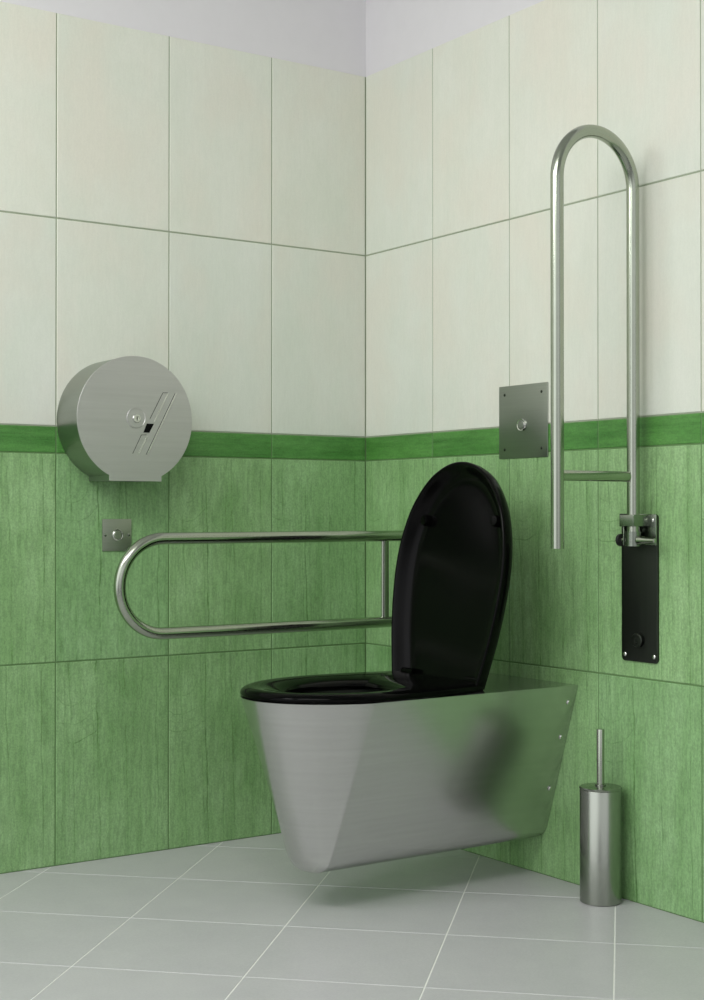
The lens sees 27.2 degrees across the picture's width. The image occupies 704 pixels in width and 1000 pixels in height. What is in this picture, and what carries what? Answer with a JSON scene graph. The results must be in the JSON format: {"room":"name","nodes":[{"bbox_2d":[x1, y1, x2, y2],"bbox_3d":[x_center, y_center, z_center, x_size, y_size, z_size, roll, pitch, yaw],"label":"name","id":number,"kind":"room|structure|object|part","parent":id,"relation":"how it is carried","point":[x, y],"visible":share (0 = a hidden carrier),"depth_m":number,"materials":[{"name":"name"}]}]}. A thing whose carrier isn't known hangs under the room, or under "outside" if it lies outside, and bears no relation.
{"room":"public restroom","nodes":[
{"label":"public restroom","id":0,"kind":"room"},
{"bbox_2d":[0,0,365,873],"bbox_3d":[-1.484,-0.438,3.272,3.712,2.750,0.018,0,-1,-35],"label":"wall","id":1,"kind":"structure","parent":0,"point":[183,182],"depth_m":3.95,"materials":[{"name":"white tile"}]},
{"bbox_2d":[102,519,131,550],"bbox_3d":[-0.620,0.093,3.846,0.084,0.085,0.008,0,-1,-35],"label":"plate","id":2,"kind":"object","parent":1,"relation":"attached to","point":[116,533],"visible":0.97,"depth_m":3.84,"materials":[{"name":"metal"}]},
{"bbox_2d":[57,356,191,481],"bbox_3d":[-0.590,-0.209,3.792,0.325,0.322,0.134,0,-1,-35],"label":"dispenser","id":3,"kind":"object","parent":1,"relation":"attached to","point":[127,418],"visible":1,"depth_m":3.73,"materials":[{"name":"metal"}]},
{"bbox_2d":[0,833,703,999],"bbox_3d":[-0.152,0.929,1.315,3.704,0.020,4.704,0,-1,-35],"label":"floor","id":4,"kind":"structure","parent":0,"point":[232,919],"depth_m":3.15,"materials":[{"name":"grey tile"}]},
{"bbox_2d":[579,729,621,906],"bbox_3d":[0.581,0.737,3.406,0.099,0.402,0.099,0,-1,-35],"label":"toilet brush","id":5,"kind":"object","parent":4,"relation":"on","point":[600,802],"visible":1,"depth_m":3.37,"materials":[{"name":"metal"}]},
{"bbox_3d":[0.581,0.600,3.408,0.018,0.128,0.018,0,-1,-35],"label":"handle","id":6,"kind":"part","parent":5,"relation":"part of","materials":[{"name":"metal"}]},
{"bbox_3d":[0.581,0.669,3.407,0.099,0.012,0.099,0,-1,-35],"label":"lid","id":7,"kind":"part","parent":5,"relation":"part of","materials":[{"name":"metal"}]},
{"bbox_2d":[366,0,703,922],"bbox_3d":[1.375,-0.446,2.383,0.018,2.750,4.712,0,-1,-35],"label":"wall","id":8,"kind":"structure","parent":0,"point":[470,104],"depth_m":3.60,"materials":[{"name":"white tile"}]},
{"bbox_2d":[114,530,403,638],"bbox_3d":[-0.182,0.208,3.789,0.950,0.344,0.142,0,-1,-35],"label":"grab rail","id":9,"kind":"object","parent":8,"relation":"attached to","point":[122,570],"visible":0.59,"depth_m":3.72,"materials":[{"name":"metal"}]},
{"bbox_2d":[240,462,577,872],"bbox_3d":[0.105,0.379,3.491,0.810,0.950,0.423,0,-1,-35],"label":"toilet","id":10,"kind":"object","parent":8,"relation":"attached to","point":[438,751],"visible":1,"depth_m":3.44,"materials":[{"name":"silver metal"}]},
{"bbox_2d":[311,689,382,692],"bbox_3d":[-0.020,0.591,3.403,0.368,0.258,0.256,0,-1,-35],"label":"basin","id":11,"kind":"object","parent":10,"relation":"in","point":[312,690],"depth_m":3.55,"materials":[{"name":"metal"}]},
{"bbox_3d":[-0.005,0.439,3.414,0.537,0.020,0.422,0,-1,-35],"label":"seat","id":12,"kind":"part","parent":10,"relation":"part of","materials":[{"name":"black plastic"}]},
{"bbox_3d":[0.245,0.177,3.589,0.124,0.545,0.423,0,-1,-35],"label":"lid","id":13,"kind":"part","parent":10,"relation":"part of","materials":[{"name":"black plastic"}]},
{"bbox_2d":[499,382,547,458],"bbox_3d":[0.435,-0.202,3.724,0.010,0.188,0.187,0,-1,-35],"label":"flush plate","id":14,"kind":"object","parent":8,"relation":"attached to","point":[523,409],"visible":1,"depth_m":3.72,"materials":[{"name":"metal"}]},
{"bbox_2d":[550,124,658,663],"bbox_3d":[0.559,-0.236,3.296,0.290,1.222,0.143,0,-1,-35],"label":"grab rail","id":15,"kind":"object","parent":8,"relation":"attached to","point":[639,538],"visible":1,"depth_m":3.34,"materials":[{"name":"metal"}]},
{"bbox_3d":[0.624,0.093,3.384,0.029,0.029,0.012,0,-1,-35],"label":"lock knob","id":16,"kind":"part","parent":15,"relation":"part of","materials":[{"name":"rubber"}]},
{"bbox_3d":[0.666,0.069,3.381,0.004,0.072,0.110,0,-1,-35],"label":"bracket plate","id":17,"kind":"part","parent":15,"relation":"part of","materials":[{"name":"metal"}]},
{"bbox_3d":[0.669,0.204,3.384,0.005,0.343,0.115,0,-1,-35],"label":"wall plate","id":18,"kind":"part","parent":15,"relation":"part of","materials":[{"name":"metal"}]},
{"bbox_2d":[580,789,621,906],"bbox_3d":[0.581,0.806,3.406,0.097,0.263,0.097,0,-1,-35],"label":"canister","id":19,"kind":"object","parent":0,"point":[600,809],"depth_m":3.36,"materials":[{"name":"metal"}]}
]}

